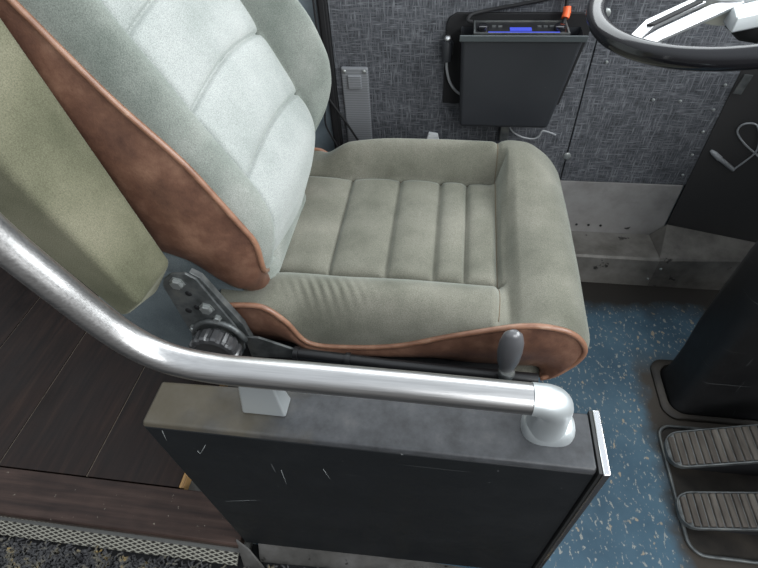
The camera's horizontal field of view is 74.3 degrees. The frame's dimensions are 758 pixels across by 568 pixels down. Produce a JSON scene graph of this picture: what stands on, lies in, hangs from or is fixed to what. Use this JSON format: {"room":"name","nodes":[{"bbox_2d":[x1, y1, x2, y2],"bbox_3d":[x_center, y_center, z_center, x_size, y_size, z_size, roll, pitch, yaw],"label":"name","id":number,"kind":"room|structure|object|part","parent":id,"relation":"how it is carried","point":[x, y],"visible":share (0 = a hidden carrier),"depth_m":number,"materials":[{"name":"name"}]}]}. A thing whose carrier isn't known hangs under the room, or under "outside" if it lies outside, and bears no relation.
{"room":"bus driver's cab","nodes":[
{"label":"bus driver's cab","id":0,"kind":"room"},
{"bbox_2d":[0,535,320,567],"bbox_3d":[-0.220,1.138,0.857,4.300,0.058,1.235,4,47,7],"label":"floor","id":1,"kind":"structure","parent":0,"point":[255,549],"depth_m":1.26,"materials":[{"name":"black"}]},
{"bbox_2d":[0,536,318,567],"bbox_3d":[-0.335,0.761,1.155,1.554,0.030,0.254,4,47,7],"label":"floor mat","id":2,"kind":"object","parent":1,"relation":"on","point":[10,552],"visible":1,"depth_m":1.25,"materials":[{"name":"grey carpet"}]},
{"bbox_2d":[236,539,264,567],"bbox_3d":[-0.318,0.665,1.208,0.078,0.076,0.035,23,52,23],"label":"bracket","id":3,"kind":"object","parent":1,"relation":"on","point":[248,558],"visible":1,"depth_m":1.21,"materials":[{"name":"grey metal"}]},
{"bbox_2d":[0,257,757,567],"bbox_3d":[0.038,0.214,1.638,4.100,0.092,1.300,4,47,7],"label":"floor","id":4,"kind":"structure","parent":0,"point":[632,521],"depth_m":1.46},
{"bbox_2d":[0,516,238,565],"bbox_3d":[-1.213,0.617,1.338,1.748,0.030,0.050,4,47,7],"label":"trim","id":5,"kind":"structure","parent":4,"relation":"on","point":[7,528],"depth_m":1.27,"materials":[{"name":"silver metal"}]},
{"bbox_2d":[0,467,244,547],"bbox_3d":[-1.200,0.543,1.362,1.759,0.034,0.115,4,47,7],"label":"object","id":6,"kind":"structure","parent":4,"relation":"on","point":[108,505],"depth_m":1.28,"materials":[{"name":"brown wood"}]},
{"bbox_2d":[0,0,589,381],"bbox_3d":[-0.132,-0.186,1.096,1.168,1.265,0.710,4,47,7],"label":"seat","id":7,"kind":"object","parent":4,"relation":"on","point":[164,154],"visible":0.98,"depth_m":1.00,"materials":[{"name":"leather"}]},
{"bbox_3d":[-0.553,-0.190,0.743,0.285,0.672,0.131,4,47,7],"label":"armrest","id":8,"kind":"part","parent":7,"relation":"part of","materials":[{"name":"fabric"}]},
{"bbox_3d":[-0.465,-0.243,0.833,0.453,0.736,0.068,4,47,7],"label":"panel","id":9,"kind":"part","parent":7,"relation":"part of","materials":[{"name":"leather"}]},
{"bbox_3d":[-0.372,-0.425,0.982,0.453,0.665,0.522,4,47,7],"label":"backrest","id":10,"kind":"part","parent":7,"relation":"part of","materials":[{"name":"grey fabric"}]},
{"bbox_3d":[-0.341,0.137,1.048,0.107,0.107,0.043,4,47,7],"label":"adjuster knob","id":11,"kind":"part","parent":7,"relation":"part of","materials":[{"name":"grey plastic"}]},
{"bbox_3d":[-0.232,0.139,1.082,0.107,0.072,0.006,4,47,7],"label":"link plate","id":12,"kind":"part","parent":7,"relation":"part of","materials":[{"name":"metal"}]},
{"bbox_3d":[-0.018,0.178,1.131,0.590,0.037,0.055,4,47,7],"label":"slide rail","id":13,"kind":"part","parent":7,"relation":"part of","materials":[{"name":"black metal"}]},
{"bbox_2d":[221,138,589,376],"bbox_3d":[0.076,-0.106,1.221,0.776,0.269,0.575,4,47,7],"label":"seat cushion","id":14,"kind":"object","parent":7,"relation":"on","point":[408,249],"depth_m":1.11,"materials":[{"name":"grey fabric"}]},
{"bbox_3d":[0.041,0.116,1.056,0.741,0.184,0.040,4,47,7],"label":"panel","id":15,"kind":"part","parent":7,"relation":"part of","materials":[{"name":"leather"}]},
{"bbox_3d":[0.247,0.135,0.951,0.048,0.142,0.032,4,47,7],"label":"lever handle","id":16,"kind":"part","parent":7,"relation":"part of","materials":[{"name":"grey plastic"}]},
{"bbox_2d":[143,382,610,567],"bbox_3d":[0.006,0.405,0.966,0.686,0.637,0.118,4,47,7],"label":"wall","id":17,"kind":"structure","parent":4,"relation":"on","point":[351,475],"depth_m":0.77,"materials":[{"name":"black"}]},
{"bbox_2d":[0,212,575,446],"bbox_3d":[-0.112,-0.026,0.520,0.747,0.617,0.061,4,47,7],"label":"grab rail","id":18,"kind":"object","parent":17,"relation":"attached to","point":[546,410],"visible":1,"depth_m":0.64,"materials":[{"name":"silver metal"}]},
{"bbox_2d":[258,544,464,567],"bbox_3d":[0.056,0.661,1.202,0.703,0.058,0.054,2,47,5],"label":"trim","id":19,"kind":"structure","parent":17,"relation":"attached to","point":[267,553],"depth_m":1.21,"materials":[{"name":"grey metal"}]},
{"bbox_3d":[0.331,0.425,0.925,0.029,0.635,0.118,4,47,7],"label":"trim","id":20,"kind":"part","parent":17,"relation":"part of","materials":[{"name":"silver metal"}]},
{"bbox_2d":[650,241,757,425],"bbox_3d":[0.943,0.100,1.202,0.319,0.620,0.197,4,47,7],"label":"column base","id":21,"kind":"object","parent":4,"relation":"on","point":[713,378],"visible":1,"depth_m":1.27,"materials":[{"name":"black plastic"}]},
{"bbox_2d":[658,425,757,564],"bbox_3d":[0.980,0.519,1.225,0.501,0.010,0.331,4,47,7],"label":"frame","id":22,"kind":"object","parent":4,"relation":"on","point":[718,545],"visible":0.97,"depth_m":1.24,"materials":[{"name":"metal"}]},
{"bbox_2d":[664,424,757,475],"bbox_3d":[0.886,0.399,1.230,0.299,0.168,0.097,4,47,7],"label":"pedal","id":23,"kind":"object","parent":22,"relation":"on","point":[730,449],"visible":1,"depth_m":1.25,"materials":[{"name":"rubber"}]},
{"bbox_2d":[675,491,757,535],"bbox_3d":[0.862,0.524,1.147,0.309,0.123,0.087,4,47,7],"label":"pedal","id":24,"kind":"object","parent":22,"relation":"on","point":[724,511],"visible":1,"depth_m":1.16,"materials":[{"name":"rubber"}]},
{"bbox_2d":[298,0,753,232],"bbox_3d":[0.127,-0.477,1.587,4.600,1.040,0.078,4,47,7],"label":"wall","id":25,"kind":"structure","parent":0,"point":[616,118],"depth_m":1.42,"materials":[{"name":"black fabric"}]},
{"bbox_2d":[312,0,337,147],"bbox_3d":[-0.149,-0.600,1.419,0.048,0.601,0.017,4,47,7],"label":"cable","id":26,"kind":"object","parent":25,"relation":"attached to","point":[313,2],"visible":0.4,"depth_m":1.50,"materials":[{"name":"black plastic"}]},
{"bbox_2d":[328,98,358,140],"bbox_3d":[-0.145,-0.522,1.523,0.215,0.304,0.011,5,48,8],"label":"cable","id":27,"kind":"object","parent":25,"relation":"attached to","point":[329,100],"visible":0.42,"depth_m":1.53,"materials":[{"name":"black plastic"}]},
{"bbox_2d":[341,66,371,141],"bbox_3d":[-0.064,-0.508,1.544,0.080,0.323,0.020,4,47,7],"label":"cover plate","id":28,"kind":"object","parent":25,"relation":"attached to","point":[355,80],"visible":0.8,"depth_m":1.50,"materials":[{"name":"grey"}]},
{"bbox_2d":[427,132,438,138],"bbox_3d":[0.168,-0.459,1.556,0.039,0.027,0.016,4,47,7],"label":"clip","id":29,"kind":"object","parent":25,"relation":"attached to","point":[431,135],"visible":0.6,"depth_m":1.55,"materials":[{"name":"white plastic"}]},
{"bbox_3d":[0.222,-0.588,1.426,0.704,0.662,0.012,4,47,7],"label":"carpet panel","id":30,"kind":"part","parent":25,"relation":"part of","materials":[{"name":"grey carpet"}]},
{"bbox_2d":[442,12,589,140],"bbox_3d":[0.354,-0.525,1.360,0.376,0.356,0.133,4,47,7],"label":"holder","id":31,"kind":"object","parent":25,"relation":"attached to","point":[504,82],"visible":0.93,"depth_m":1.29,"materials":[{"name":"plastic"}]},
{"bbox_2d":[442,35,453,62],"bbox_3d":[0.183,-0.631,1.335,0.030,0.064,0.038,4,47,7],"label":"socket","id":32,"kind":"object","parent":31,"relation":"attached to","point":[448,42],"depth_m":1.33,"materials":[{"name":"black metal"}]},
{"bbox_2d":[445,63,459,94],"bbox_3d":[0.208,-0.572,1.391,0.052,0.104,0.008,-5,47,-1],"label":"cord","id":33,"kind":"object","parent":31,"relation":"attached to","point":[446,64],"visible":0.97,"depth_m":1.39,"materials":[{"name":"grey rubber"}]},
{"bbox_2d":[473,20,569,34],"bbox_3d":[0.352,-0.609,1.268,0.228,0.101,0.082,4,47,7],"label":"radio","id":34,"kind":"object","parent":31,"relation":"in","point":[481,27],"visible":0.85,"depth_m":1.23,"materials":[{"name":"black plastic"}]},
{"bbox_3d":[0.258,-0.636,1.239,0.028,0.012,0.028,4,47,7],"label":"knob","id":35,"kind":"part","parent":34,"relation":"part of","materials":[{"name":"black"}]},
{"bbox_2d":[466,0,548,22],"bbox_3d":[0.369,-0.702,1.240,0.305,0.077,0.047,-3,47,1],"label":"power cable","id":36,"kind":"object","parent":34,"relation":"attached to","point":[524,3],"visible":1,"depth_m":1.26,"materials":[{"name":"black plastic"}]},
{"bbox_3d":[0.440,-0.625,1.216,0.028,0.012,0.028,4,47,7],"label":"knob","id":37,"kind":"part","parent":34,"relation":"part of","materials":[{"name":"black"}]},
{"bbox_2d":[561,0,570,23],"bbox_3d":[0.463,-0.693,1.217,0.022,0.115,0.043,4,47,7],"label":"cable","id":38,"kind":"object","parent":34,"relation":"attached to","point":[566,9],"visible":0.87,"depth_m":1.24,"materials":[{"name":"orange plastic"}]},
{"bbox_2d":[509,127,555,139],"bbox_3d":[0.453,-0.455,1.486,0.149,0.056,0.010,0,47,3],"label":"cord","id":39,"kind":"object","parent":31,"relation":"hanging from","point":[513,132],"visible":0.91,"depth_m":1.49,"materials":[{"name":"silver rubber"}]},
{"bbox_2d":[560,180,682,234],"bbox_3d":[0.431,-0.277,1.719,1.075,0.207,0.017,4,47,7],"label":"wall panel","id":40,"kind":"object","parent":25,"relation":"attached to","point":[607,207],"depth_m":1.66,"materials":[{"name":"grey metal"}]},
{"bbox_3d":[0.762,-0.553,1.359,0.380,0.662,0.012,4,47,7],"label":"carpet panel","id":41,"kind":"part","parent":25,"relation":"part of","materials":[{"name":"grey carpet"}]},
{"bbox_2d":[586,0,757,71],"bbox_3d":[0.693,-0.445,0.821,0.666,0.206,0.452,4,47,7],"label":"steering wheel","id":42,"kind":"object","parent":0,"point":[740,17],"visible":1,"depth_m":0.77,"materials":[{"name":"plastic"},{"name":"metal"}]},
{"bbox_2d":[666,43,757,242],"bbox_3d":[1.384,-0.324,1.323,0.912,0.980,0.030,15,50,17],"label":"panel","id":43,"kind":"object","parent":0,"point":[715,199],"depth_m":1.52,"materials":[{"name":"grey plastic"}]},
{"bbox_2d":[571,225,754,289],"bbox_3d":[0.608,-0.118,1.741,1.440,0.162,0.142,4,47,7],"label":"metal ledge","id":44,"kind":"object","parent":43,"relation":"attached to","point":[669,256],"depth_m":1.66,"materials":[{"name":"grey metal"}]},
{"bbox_2d":[710,122,757,171],"bbox_3d":[1.027,-0.392,1.430,0.126,0.158,0.017,15,50,17],"label":"loose wire","id":45,"kind":"object","parent":43,"relation":"attached to","point":[716,155],"visible":1,"depth_m":1.46,"materials":[{"name":"grey"}]},
{"bbox_2d":[733,74,752,94],"bbox_3d":[0.964,-0.529,1.325,0.026,0.052,0.004,15,50,17],"label":"label plate","id":46,"kind":"object","parent":43,"relation":"attached to","point":[746,78],"visible":1,"depth_m":1.32,"materials":[{"name":"metal"}]}
]}

